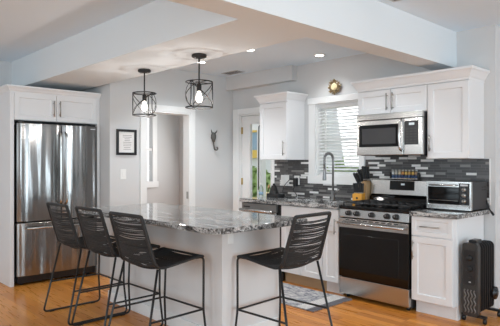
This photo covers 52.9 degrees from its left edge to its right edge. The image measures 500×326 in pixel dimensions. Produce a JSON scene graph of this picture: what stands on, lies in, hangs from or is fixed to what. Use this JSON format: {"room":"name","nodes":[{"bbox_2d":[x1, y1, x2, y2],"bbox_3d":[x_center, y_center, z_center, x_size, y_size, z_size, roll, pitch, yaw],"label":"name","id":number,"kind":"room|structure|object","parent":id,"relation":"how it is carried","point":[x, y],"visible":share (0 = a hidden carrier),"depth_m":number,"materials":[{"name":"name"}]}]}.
{"room":"kitchen","nodes":[
{"label":"kitchen","id":0,"kind":"room"},
{"bbox_2d":[0,60,11,85],"bbox_3d":[-4.479,0.045,4.930,5.740,2.600,0.120,0,0,-43],"label":"wall","id":1,"kind":"structure","parent":0,"point":[5,66],"depth_m":6.22,"materials":[{"name":"paint"}]},
{"bbox_2d":[80,69,232,275],"bbox_3d":[-1.347,0.065,7.008,1.930,2.560,1.150,0,0,-43],"label":"wall","id":2,"kind":"structure","parent":0,"point":[213,168],"depth_m":6.52,"materials":[{"name":"paint"}]},
{"bbox_2d":[120,169,125,178],"bbox_3d":[-1.525,0.140,6.043,0.077,0.120,0.011,0,0,-43],"label":"light switch","id":3,"kind":"object","parent":2,"relation":"attached to","point":[122,171],"visible":1,"depth_m":6.04,"materials":[{"name":"white plastic"}]},
{"bbox_2d":[116,129,136,154],"bbox_3d":[-1.492,-0.245,6.068,0.270,0.310,0.020,0,0,-43],"label":"framed print","id":4,"kind":"object","parent":2,"relation":"attached to","point":[126,139],"visible":1,"depth_m":6.07,"materials":[{"name":"black plastic"}]},
{"bbox_2d":[140,103,194,206],"bbox_3d":[-1.093,0.307,6.535,0.840,2.075,0.148,0,0,-43],"label":"trim","id":5,"kind":"structure","parent":2,"relation":"attached to","point":[188,115],"depth_m":6.71,"materials":[{"name":"paint"}]},
{"bbox_2d":[211,130,217,150],"bbox_3d":[-0.501,-0.310,6.964,0.121,0.292,0.074,0,0,-43],"label":"wall hook","id":6,"kind":"object","parent":2,"relation":"attached to","point":[213,135],"visible":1,"depth_m":6.94,"materials":[{"name":"grey metal"}]},
{"bbox_2d":[147,114,182,204],"bbox_3d":[-1.506,0.065,7.476,2.340,2.560,1.750,0,0,-43],"label":"wall","id":7,"kind":"structure","parent":0,"point":[169,127],"depth_m":8.62,"materials":[{"name":"paint"}]},
{"bbox_2d":[147,113,158,187],"bbox_3d":[-1.803,-0.210,8.214,0.680,1.250,0.070,0,0,-43],"label":"window","id":8,"kind":"structure","parent":7,"relation":"in","point":[152,181],"depth_m":8.38,"materials":[{"name":"paint"}]},
{"bbox_2d":[0,0,499,76],"bbox_3d":[-0.613,-1.285,2.583,8.150,0.140,10.600,0,0,-43],"label":"ceiling","id":9,"kind":"structure","parent":0,"point":[27,27],"depth_m":4.57,"materials":[{"name":"paint"}]},
{"bbox_2d":[221,70,244,74],"bbox_3d":[-0.226,-1.212,6.773,0.160,0.007,0.310,0,0,-43],"label":"ceiling vent","id":10,"kind":"object","parent":9,"relation":"in","point":[235,71],"visible":1,"depth_m":6.76,"materials":[{"name":"grey metal"}]},
{"bbox_2d":[12,0,455,90],"bbox_3d":[-2.270,-1.082,3.876,7.510,0.344,4.445,0,0,-43],"label":"ceiling beam","id":11,"kind":"structure","parent":9,"relation":"attached to","point":[157,35],"depth_m":4.01,"materials":[{"name":"paint"}]},
{"bbox_2d":[132,69,156,116],"bbox_3d":[-1.034,-0.684,4.919,0.234,0.452,0.234,0,0,-43],"label":"pendant light","id":12,"kind":"object","parent":11,"relation":"hanging from","point":[144,97],"visible":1,"depth_m":4.90,"materials":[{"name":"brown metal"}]},
{"bbox_2d":[185,53,212,109],"bbox_3d":[-0.429,-0.684,4.233,0.234,0.452,0.234,0,0,9],"label":"pendant light","id":13,"kind":"object","parent":11,"relation":"hanging from","point":[198,83],"visible":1,"depth_m":4.21,"materials":[{"name":"black metal"}]},
{"bbox_2d":[197,83,201,90],"bbox_3d":[-0.429,-0.635,4.233,0.042,0.070,0.041,0,0,9],"label":"socket","id":14,"kind":"object","parent":13,"relation":"attached to","point":[199,85],"depth_m":4.22,"materials":[{"name":"brown metal"}]},
{"bbox_2d":[0,272,499,325],"bbox_3d":[-0.613,1.375,2.583,8.150,0.060,10.600,0,0,-43],"label":"floor","id":15,"kind":"structure","parent":0,"point":[20,305],"depth_m":4.50,"materials":[{"name":"brown wood"}]},
{"bbox_2d":[0,84,100,286],"bbox_3d":[-2.507,0.255,6.043,1.076,2.180,0.924,0,0,-43],"label":"tall cabinet","id":16,"kind":"object","parent":15,"relation":"on","point":[28,104],"visible":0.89,"depth_m":5.58,"materials":[{"name":"paint"}]},
{"bbox_2d":[14,121,96,284],"bbox_3d":[-2.403,0.448,5.971,0.920,1.795,0.812,0,0,-43],"label":"refrigerator","id":17,"kind":"object","parent":15,"relation":"on","point":[53,163],"visible":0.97,"depth_m":5.63,"materials":[{"name":"silver metal"}]},
{"bbox_2d":[43,202,126,324],"bbox_3d":[-1.472,0.848,4.487,0.550,0.995,0.536,0,0,-43],"label":"bar stool","id":18,"kind":"object","parent":15,"relation":"on","point":[71,237],"visible":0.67,"depth_m":4.36,"materials":[{"name":"wicker"}]},
{"bbox_2d":[71,206,163,325],"bbox_3d":[-1.083,0.848,4.100,0.550,0.995,0.536,0,0,-44],"label":"bar stool","id":19,"kind":"object","parent":15,"relation":"on","point":[110,249],"visible":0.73,"depth_m":3.99,"materials":[{"name":"wicker"}]},
{"bbox_2d":[108,211,205,325],"bbox_3d":[-0.685,0.848,3.659,0.536,0.995,0.550,0,0,45],"label":"bar stool","id":20,"kind":"object","parent":15,"relation":"on","point":[166,258],"visible":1,"depth_m":3.57,"materials":[{"name":"wicker"}]},
{"bbox_2d":[108,219,279,325],"bbox_3d":[-0.568,0.908,4.479,0.624,0.874,1.724,0,0,-43],"label":"kitchen island","id":21,"kind":"object","parent":15,"relation":"on","point":[257,283],"visible":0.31,"depth_m":3.92,"materials":[{"name":"paint"}]},
{"bbox_2d":[79,203,307,234],"bbox_3d":[-0.599,0.451,4.300,0.935,0.039,2.080,0,0,-43],"label":"island countertop","id":22,"kind":"structure","parent":21,"relation":"on","point":[202,220],"depth_m":3.94,"materials":[{"name":"stone"}]},
{"bbox_2d":[228,233,232,243],"bbox_3d":[-0.143,0.560,3.707,0.055,0.080,0.008,0,0,-43],"label":"electrical outlet","id":23,"kind":"object","parent":21,"relation":"attached to","point":[230,236],"visible":0.84,"depth_m":3.70,"materials":[{"name":"white plastic"}]},
{"bbox_2d":[239,202,286,280],"bbox_3d":[0.317,0.911,6.076,0.706,0.868,0.650,0,0,-43],"label":"dishwasher","id":24,"kind":"object","parent":15,"relation":"on","point":[272,209],"visible":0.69,"depth_m":5.81,"materials":[{"name":"silver metal"}]},
{"bbox_2d":[235,211,332,325],"bbox_3d":[0.254,0.848,3.657,0.550,0.995,0.536,0,0,44],"label":"bar stool","id":25,"kind":"object","parent":15,"relation":"on","point":[291,258],"visible":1,"depth_m":3.55,"materials":[{"name":"wicker"}]},
{"bbox_2d":[281,205,326,290],"bbox_3d":[0.765,0.912,5.629,0.666,0.865,0.585,0,0,-43],"label":"base cabinet","id":26,"kind":"object","parent":15,"relation":"on","point":[307,275],"visible":0.39,"depth_m":5.42,"materials":[{"name":"paint"}]},
{"bbox_2d":[239,196,351,209],"bbox_3d":[0.614,0.452,5.795,0.661,0.041,1.465,0,0,-43],"label":"countertop","id":27,"kind":"structure","parent":26,"relation":"on","point":[298,201],"depth_m":5.69,"materials":[{"name":"stone"}]},
{"bbox_2d":[259,183,262,196],"bbox_3d":[0.138,0.343,6.271,0.059,0.176,0.059,0,0,-43],"label":"soap bottle","id":28,"kind":"object","parent":27,"relation":"on","point":[260,187],"visible":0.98,"depth_m":6.25,"materials":[{"name":"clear plastic"}]},
{"bbox_2d":[267,183,284,197],"bbox_3d":[0.315,0.344,6.170,0.132,0.172,0.200,0,0,-43],"label":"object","id":29,"kind":"object","parent":27,"relation":"on","point":[273,193],"visible":1,"depth_m":6.14,"materials":[{"name":"black plastic"}]},
{"bbox_2d":[284,178,297,197],"bbox_3d":[0.534,0.312,6.176,0.121,0.235,0.261,0,0,36],"label":"plug adapter","id":30,"kind":"object","parent":27,"relation":"on","point":[295,180],"visible":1,"depth_m":6.25,"materials":[{"name":"black plastic"}]},
{"bbox_2d":[322,152,339,200],"bbox_3d":[0.915,0.155,5.683,0.194,0.552,0.131,0,0,4],"label":"kitchen faucet","id":31,"kind":"object","parent":27,"relation":"on","point":[333,193],"visible":1,"depth_m":5.69,"materials":[{"name":"metal"}]},
{"bbox_2d":[352,180,370,200],"bbox_3d":[1.218,0.313,5.446,0.188,0.234,0.133,0,0,-43],"label":"knife block","id":32,"kind":"object","parent":27,"relation":"on","point":[367,184],"visible":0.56,"depth_m":5.40,"materials":[{"name":"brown wood"}]},
{"bbox_2d":[357,169,362,181],"bbox_3d":[1.195,0.145,5.459,0.062,0.149,0.032,0,0,38],"label":"kitchen knife","id":33,"kind":"object","parent":32,"relation":"in","point":[358,170],"visible":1,"depth_m":5.45,"materials":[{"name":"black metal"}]},
{"bbox_2d":[361,166,365,179],"bbox_3d":[1.226,0.113,5.425,0.035,0.152,0.036,0,0,-44],"label":"kitchen knife","id":34,"kind":"object","parent":32,"relation":"on","point":[362,167],"visible":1,"depth_m":5.42,"materials":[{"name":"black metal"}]},
{"bbox_2d":[364,166,367,179],"bbox_3d":[1.260,0.112,5.458,0.030,0.152,0.036,0,0,-43],"label":"kitchen knife","id":35,"kind":"object","parent":32,"relation":"on","point":[365,167],"visible":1,"depth_m":5.45,"materials":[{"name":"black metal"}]},
{"bbox_2d":[367,166,369,179],"bbox_3d":[1.294,0.113,5.489,0.038,0.152,0.036,0,0,-43],"label":"kitchen knife","id":36,"kind":"object","parent":32,"relation":"on","point":[368,171],"visible":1,"depth_m":5.48,"materials":[{"name":"black metal"}]},
{"bbox_2d":[281,283,351,311],"bbox_3d":[0.391,1.338,5.130,0.611,0.012,1.168,0,0,-43],"label":"kitchen rug","id":37,"kind":"object","parent":15,"relation":"on","point":[290,291],"visible":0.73,"depth_m":4.93,"materials":[{"name":"grey fabric"}]},
{"bbox_2d":[323,208,343,294],"bbox_3d":[1.038,0.909,5.340,0.666,0.872,0.210,0,0,-43],"label":"base cabinet","id":38,"kind":"object","parent":15,"relation":"on","point":[331,275],"visible":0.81,"depth_m":5.14,"materials":[{"name":"paint"}]},
{"bbox_2d":[337,178,440,310],"bbox_3d":[1.359,0.759,4.949,0.695,1.172,0.768,0,0,-43],"label":"gas range","id":39,"kind":"object","parent":15,"relation":"on","point":[375,233],"visible":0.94,"depth_m":4.77,"materials":[{"name":"silver metal"}]},
{"bbox_2d":[337,217,410,288],"bbox_3d":[1.147,0.840,4.750,0.115,0.580,0.762,0,0,-43],"label":"oven","id":40,"kind":"object","parent":39,"relation":"in","point":[373,251],"depth_m":4.72,"materials":[{"name":"black glass"}]},
{"bbox_2d":[339,204,428,213],"bbox_3d":[1.384,0.443,4.973,0.625,0.032,0.768,0,0,-43],"label":"cooktop","id":41,"kind":"object","parent":39,"relation":"in","point":[359,208],"depth_m":4.76,"materials":[{"name":"black metal"}]},
{"bbox_2d":[370,194,426,202],"bbox_3d":[1.575,0.381,5.154,0.099,0.090,0.762,0,0,-43],"label":"grate","id":42,"kind":"object","parent":39,"relation":"in","point":[413,198],"depth_m":5.13,"materials":[{"name":"black metal"}]},
{"bbox_2d":[390,172,419,178],"bbox_3d":[1.592,0.136,5.171,0.046,0.070,0.315,0,0,-43],"label":"spice rack","id":43,"kind":"object","parent":39,"relation":"on","point":[418,173],"visible":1,"depth_m":5.18,"materials":[{"name":"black metal"}]},
{"bbox_2d":[411,215,483,320],"bbox_3d":[1.785,0.909,4.546,0.666,0.872,0.380,0,0,-43],"label":"base cabinet","id":44,"kind":"object","parent":15,"relation":"on","point":[436,243],"visible":0.63,"depth_m":4.33,"materials":[{"name":"paint"}]},
{"bbox_2d":[409,208,488,219],"bbox_3d":[1.803,0.452,4.532,0.661,0.041,0.435,0,0,-43],"label":"countertop","id":45,"kind":"structure","parent":44,"relation":"on","point":[434,213],"depth_m":4.36,"materials":[{"name":"stone"}]},
{"bbox_2d":[427,181,486,211],"bbox_3d":[1.889,0.300,4.606,0.393,0.260,0.410,0,0,-43],"label":"toaster oven","id":46,"kind":"object","parent":45,"relation":"on","point":[468,196],"visible":1,"depth_m":4.48,"materials":[{"name":"silver metal"}]},
{"bbox_2d":[486,200,494,215],"bbox_3d":[2.173,0.411,4.538,0.023,0.134,0.096,0,0,-13],"label":"power cord","id":47,"kind":"object","parent":46,"relation":"attached to","point":[491,212],"visible":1,"depth_m":4.54,"materials":[{"name":"black plastic"}]},
{"bbox_2d":[462,238,499,324],"bbox_3d":[1.975,0.998,4.309,0.425,0.693,0.205,0,0,-43],"label":"heater","id":48,"kind":"object","parent":15,"relation":"on","point":[479,292],"visible":1,"depth_m":4.21,"materials":[{"name":"black metal"}]},
{"bbox_2d":[233,25,499,308],"bbox_3d":[1.162,0.045,6.175,0.640,2.600,3.805,0,0,-43],"label":"wall","id":49,"kind":"structure","parent":0,"point":[479,47],"depth_m":4.81,"materials":[{"name":"paint"}]},
{"bbox_2d":[233,107,273,210],"bbox_3d":[0.093,0.295,6.965,0.152,2.100,0.828,0,0,-43],"label":"door","id":50,"kind":"structure","parent":49,"relation":"in","point":[246,123],"depth_m":7.05,"materials":[{"name":"paint"}]},
{"bbox_2d":[258,125,259,189],"bbox_3d":[0.124,-0.068,6.876,0.029,0.886,0.026,0,0,-43],"label":"blind wand","id":51,"kind":"object","parent":50,"relation":"hanging from","point":[259,125],"visible":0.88,"depth_m":6.86,"materials":[{"name":"grey plastic"}]},
{"bbox_2d":[226,65,296,90],"bbox_3d":[0.134,-1.121,6.748,0.130,0.188,1.260,0,0,-43],"label":"soffit","id":52,"kind":"object","parent":49,"relation":"attached to","point":[284,74],"depth_m":6.63,"materials":[{"name":"paint"}]},
{"bbox_2d":[254,91,307,159],"bbox_3d":[0.380,-0.439,6.258,0.382,0.809,0.566,0,0,-43],"label":"upper cabinet","id":53,"kind":"object","parent":49,"relation":"attached to","point":[282,114],"visible":1,"depth_m":6.13,"materials":[{"name":"paint"}]},
{"bbox_2d":[328,79,340,94],"bbox_3d":[0.982,-0.882,5.850,0.035,0.199,0.198,0,0,-43],"label":"wall decoration","id":54,"kind":"object","parent":49,"relation":"attached to","point":[333,86],"visible":1,"depth_m":5.84,"materials":[{"name":"gold metal"}]},
{"bbox_2d":[308,93,364,184],"bbox_3d":[1.054,-0.263,5.918,0.190,1.035,0.820,0,0,-43],"label":"window","id":55,"kind":"structure","parent":49,"relation":"in","point":[314,177],"depth_m":6.02,"materials":[{"name":"paint"}]},
{"bbox_2d":[318,102,358,174],"bbox_3d":[1.047,-0.271,5.891,0.058,0.837,0.588,0,0,-43],"label":"window blind","id":56,"kind":"object","parent":55,"relation":"attached to","point":[348,103],"visible":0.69,"depth_m":5.88,"materials":[{"name":"white plastic"}]},
{"bbox_2d":[275,155,489,209],"bbox_3d":[1.261,0.175,5.598,0.008,0.520,2.730,0,0,-43],"label":"wall tile","id":57,"kind":"structure","parent":49,"relation":"attached to","point":[380,167],"depth_m":5.35,"materials":[{"name":"tile"}]},
{"bbox_2d":[281,175,288,183],"bbox_3d":[0.448,0.217,6.446,0.011,0.115,0.140,0,0,-43],"label":"light switch","id":58,"kind":"object","parent":57,"relation":"attached to","point":[284,178],"visible":0.95,"depth_m":6.45,"materials":[{"name":"white plastic"}]},
{"bbox_2d":[358,85,426,115],"bbox_3d":[1.499,-0.621,5.083,0.365,0.268,0.770,0,0,-43],"label":"upper cabinet","id":59,"kind":"object","parent":49,"relation":"attached to","point":[413,98],"visible":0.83,"depth_m":4.95,"materials":[{"name":"paint"}]},
{"bbox_2d":[357,110,426,155],"bbox_3d":[1.472,-0.277,5.037,0.447,0.413,0.730,0,0,-43],"label":"microwave","id":60,"kind":"object","parent":59,"relation":"attached to","point":[400,133],"visible":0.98,"depth_m":4.88,"materials":[{"name":"silver metal"}]},
{"bbox_2d":[350,65,489,92],"bbox_3d":[1.627,-0.788,4.934,0.382,0.110,1.268,0,0,-43],"label":"crown molding","id":61,"kind":"structure","parent":59,"relation":"attached to","point":[471,72],"depth_m":4.69,"materials":[{"name":"paint"}]},
{"bbox_2d":[427,79,483,158],"bbox_3d":[1.898,-0.396,4.659,0.365,0.719,0.390,0,0,-43],"label":"upper cabinet","id":62,"kind":"object","parent":49,"relation":"attached to","point":[455,109],"visible":1,"depth_m":4.56,"materials":[{"name":"paint"}]},
{"bbox_2d":[489,159,490,204],"bbox_3d":[2.198,0.177,4.601,0.011,0.425,0.007,0,0,-43],"label":"trim","id":63,"kind":"structure","parent":49,"relation":"attached to","point":[489,159],"depth_m":4.60,"materials":[{"name":"paint"}]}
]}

